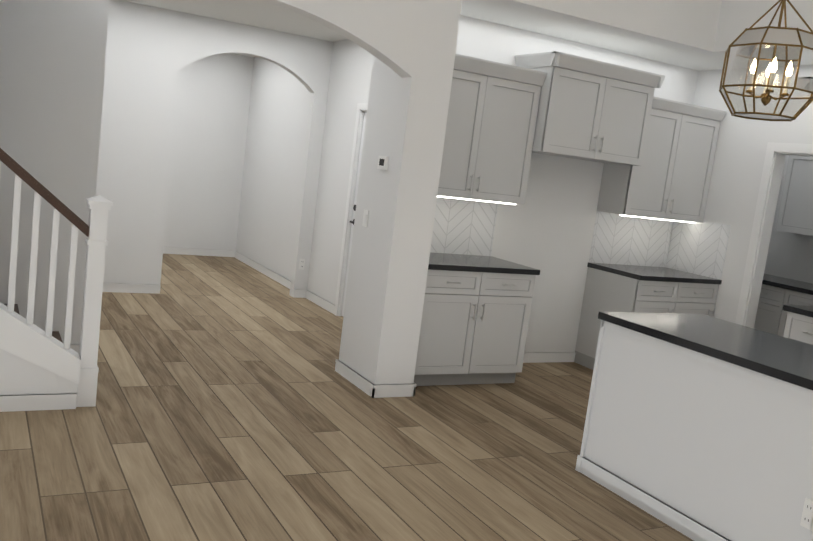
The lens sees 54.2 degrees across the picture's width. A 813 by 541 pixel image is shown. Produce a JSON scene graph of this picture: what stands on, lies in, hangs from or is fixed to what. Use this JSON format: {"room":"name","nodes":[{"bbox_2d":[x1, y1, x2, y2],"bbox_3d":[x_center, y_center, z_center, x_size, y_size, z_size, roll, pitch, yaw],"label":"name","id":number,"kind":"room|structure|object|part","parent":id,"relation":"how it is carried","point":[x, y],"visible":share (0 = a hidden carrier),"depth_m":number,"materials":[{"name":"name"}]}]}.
{"room":"kitchen","nodes":[
{"label":"kitchen","id":0,"kind":"room"},
{"bbox_2d":[0,254,693,540],"bbox_3d":[-0.311,0.914,5.115,12.100,0.060,13.400,3,9,-29],"label":"floor","id":1,"kind":"structure","parent":0,"point":[232,404],"depth_m":4.32,"materials":[{"name":"brown wood"}]},
{"bbox_2d":[0,148,112,406],"bbox_3d":[-3.308,-0.456,4.061,3.277,2.184,1.077,3,9,-29],"label":"balustrade","id":2,"kind":"object","parent":1,"relation":"on","point":[27,339],"visible":0.92,"depth_m":4.37,"materials":[{"name":"white wood"}]},
{"bbox_2d":[414,252,539,385],"bbox_3d":[0.348,0.367,6.101,1.045,0.915,0.669,3,9,-29],"label":"base cabinet","id":3,"kind":"object","parent":1,"relation":"on","point":[475,319],"visible":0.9,"depth_m":5.86,"materials":[{"name":"grey wood"}]},
{"bbox_2d":[414,252,539,275],"bbox_3d":[0.400,-0.064,6.047,1.045,0.040,0.661,3,9,-29],"label":"countertop","id":4,"kind":"structure","parent":3,"relation":"on","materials":[{"name":"black stone"}]},
{"bbox_2d":[574,262,721,369],"bbox_3d":[2.139,0.457,7.085,0.968,0.915,0.669,3,9,-29],"label":"base cabinet","id":5,"kind":"object","parent":1,"relation":"on","point":[625,288],"visible":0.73,"depth_m":6.88,"materials":[{"name":"grey wood"}]},
{"bbox_2d":[587,262,721,284],"bbox_3d":[2.190,0.025,7.030,0.968,0.040,0.661,3,9,-29],"label":"countertop","id":6,"kind":"structure","parent":5,"relation":"on","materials":[{"name":"black stone"}]},
{"bbox_2d":[575,315,812,540],"bbox_3d":[2.064,0.976,3.305,0.803,0.876,3.028,3,9,-29],"label":"kitchen island","id":7,"kind":"object","parent":1,"relation":"on","point":[698,427],"depth_m":3.76,"materials":[{"name":"white"}]},
{"bbox_2d":[599,311,812,386],"bbox_3d":[2.126,0.529,3.220,0.809,0.040,3.080,3,9,-29],"label":"island countertop","id":8,"kind":"structure","parent":7,"relation":"on","point":[789,358],"depth_m":3.96,"materials":[{"name":"black stone"}]},
{"bbox_2d":[800,497,812,535],"bbox_3d":[1.659,1.003,3.238,0.008,0.118,0.096,3,9,-29],"label":"outlet","id":9,"kind":"object","parent":7,"relation":"attached to","point":[806,504],"depth_m":3.26,"materials":[{"name":"white plastic"}]},
{"bbox_2d":[754,286,789,335],"bbox_3d":[3.513,0.539,7.889,0.620,0.876,0.958,3,9,-29],"label":"base cabinet","id":10,"kind":"object","parent":1,"relation":"on","point":[777,293],"depth_m":7.44,"materials":[{"name":"grey wood"}]},
{"bbox_2d":[762,274,812,293],"bbox_3d":[3.754,0.161,7.459,0.644,0.040,1.844,3,9,-29],"label":"countertop","id":11,"kind":"structure","parent":10,"relation":"on","point":[768,280],"depth_m":7.43,"materials":[{"name":"black stone"}]},
{"bbox_2d":[782,290,812,336],"bbox_3d":[3.907,0.686,7.158,0.620,0.876,0.957,3,9,-29],"label":"base cabinet","id":12,"kind":"object","parent":1,"relation":"on","point":[795,298],"depth_m":7.19,"materials":[{"name":"grey wood"}]},
{"bbox_2d":[783,313,812,344],"bbox_3d":[3.081,0.780,5.695,0.625,0.876,0.518,3,9,-29],"label":"base cabinet","id":13,"kind":"object","parent":1,"relation":"on","point":[799,323],"depth_m":5.63,"materials":[{"name":"grey wood"}]},
{"bbox_2d":[783,305,812,316],"bbox_3d":[3.658,0.528,4.641,0.651,0.040,2.847,3,9,-29],"label":"countertop","id":14,"kind":"structure","parent":13,"relation":"on","point":[804,311],"depth_m":5.64,"materials":[{"name":"black stone"}]},
{"bbox_2d":[0,0,812,403],"bbox_3d":[-0.458,-0.941,4.709,10.970,3.660,12.960,3,9,-29],"label":"wall","id":15,"kind":"structure","parent":0,"point":[160,128],"depth_m":6.79,"materials":[{"name":"paint"}]},
{"bbox_2d":[0,247,575,411],"bbox_3d":[-1.282,0.766,4.620,9.310,0.125,12.700,3,9,-29],"label":"baseboard","id":16,"kind":"structure","parent":15,"relation":"attached to","point":[30,402],"depth_m":5.88,"materials":[{"name":"white wood"}]},
{"bbox_2d":[299,259,304,269],"bbox_3d":[-1.138,-0.069,8.643,0.060,0.118,0.008,3,9,-29],"label":"outlet","id":17,"kind":"object","parent":15,"relation":"attached to","point":[301,263],"visible":1,"depth_m":8.64,"materials":[{"name":"white plastic"}]},
{"bbox_2d":[334,103,367,315],"bbox_3d":[-0.336,-0.512,7.515,0.137,2.105,0.890,3,9,-29],"label":"door frame","id":18,"kind":"structure","parent":15,"relation":"attached to","point":[361,108],"depth_m":7.82,"materials":[{"name":"white wood"}]},
{"bbox_2d":[341,112,366,316],"bbox_3d":[-0.367,-0.480,7.503,0.090,2.022,0.732,3,9,-29],"label":"hall door","id":19,"kind":"structure","parent":15,"relation":"in","point":[354,210],"depth_m":7.79,"materials":[{"name":"white wood"}]},
{"bbox_3d":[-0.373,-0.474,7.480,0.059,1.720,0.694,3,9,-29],"label":"knob","id":20,"kind":"part","parent":19,"relation":"part of","materials":[{"name":"white paint"}]},
{"bbox_2d":[362,209,368,226],"bbox_3d":[-0.289,-0.368,5.596,0.010,0.118,0.075,3,9,-29],"label":"light switch","id":21,"kind":"object","parent":15,"relation":"attached to","point":[365,218],"visible":1,"depth_m":5.59,"materials":[{"name":"white plastic"}]},
{"bbox_2d":[377,156,388,169],"bbox_3d":[-0.160,-0.730,5.385,0.020,0.090,0.120,3,9,-29],"label":"thermostat","id":22,"kind":"object","parent":15,"relation":"attached to","point":[383,162],"visible":1,"depth_m":5.36,"materials":[{"name":"white plastic"}]},
{"bbox_2d":[430,197,497,255],"bbox_3d":[0.281,-0.380,6.302,1.025,0.484,0.003,3,9,-29],"label":"backsplash","id":23,"kind":"structure","parent":15,"relation":"attached to","point":[461,226],"depth_m":6.41,"materials":[{"name":"tile"}]},
{"bbox_2d":[437,54,546,204],"bbox_3d":[0.458,-1.057,6.032,1.045,1.027,0.395,3,9,-29],"label":"upper cabinet","id":24,"kind":"object","parent":15,"relation":"attached to","point":[490,129],"visible":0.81,"depth_m":5.95,"materials":[{"name":"grey wood"}]},
{"bbox_2d":[515,51,664,165],"bbox_3d":[1.438,-1.285,6.445,1.132,0.740,0.515,3,9,-29],"label":"upper cabinet","id":25,"kind":"object","parent":15,"relation":"attached to","point":[593,110],"visible":0.98,"depth_m":6.22,"materials":[{"name":"grey wood"}]},
{"bbox_2d":[589,211,673,266],"bbox_3d":[2.076,-0.291,7.289,0.954,0.484,0.004,3,9,-29],"label":"backsplash","id":26,"kind":"structure","parent":15,"relation":"attached to","point":[617,239],"depth_m":7.27,"materials":[{"name":"tile"}]},
{"bbox_2d":[597,96,726,222],"bbox_3d":[2.252,-0.961,7.019,0.956,1.012,0.395,3,9,-29],"label":"upper cabinet","id":27,"kind":"object","parent":15,"relation":"attached to","point":[669,179],"visible":0.94,"depth_m":6.88,"materials":[{"name":"grey wood"}]},
{"bbox_2d":[666,221,730,279],"bbox_3d":[2.650,-0.211,7.224,0.004,0.484,0.619,3,9,-29],"label":"backsplash","id":28,"kind":"structure","parent":15,"relation":"attached to","point":[696,248],"depth_m":7.21,"materials":[{"name":"tile"}]},
{"bbox_2d":[735,142,812,327],"bbox_3d":[3.138,0.054,6.422,0.137,2.125,0.850,3,9,-29],"label":"trim","id":29,"kind":"structure","parent":15,"relation":"attached to","point":[776,153],"depth_m":6.67,"materials":[{"name":"white wood"}]},
{"bbox_2d":[775,155,812,235],"bbox_3d":[3.988,-0.681,7.402,0.363,0.760,0.900,3,9,-29],"label":"upper cabinet","id":30,"kind":"object","parent":15,"relation":"attached to","point":[795,213],"visible":0.88,"depth_m":7.58,"materials":[{"name":"grey wood"}]},
{"bbox_2d":[123,0,799,70],"bbox_3d":[-0.349,-2.386,4.788,10.830,1.010,12.420,3,9,-29],"label":"ceiling","id":31,"kind":"structure","parent":0,"point":[517,17],"depth_m":6.65,"materials":[{"name":"paint"}]},
{"bbox_3d":[0.301,-2.297,1.280,8.880,0.100,6.780,3,9,-29],"label":"ceiling","id":32,"kind":"structure","parent":0,"visible":0},
{"bbox_2d":[719,0,812,121],"bbox_3d":[1.718,-1.516,3.494,0.402,1.676,0.403,3,9,-29],"label":"pendant light","id":33,"kind":"object","parent":32,"relation":"hanging from","point":[742,46],"visible":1,"depth_m":3.50,"materials":[{"name":"gold metal"}]}
]}

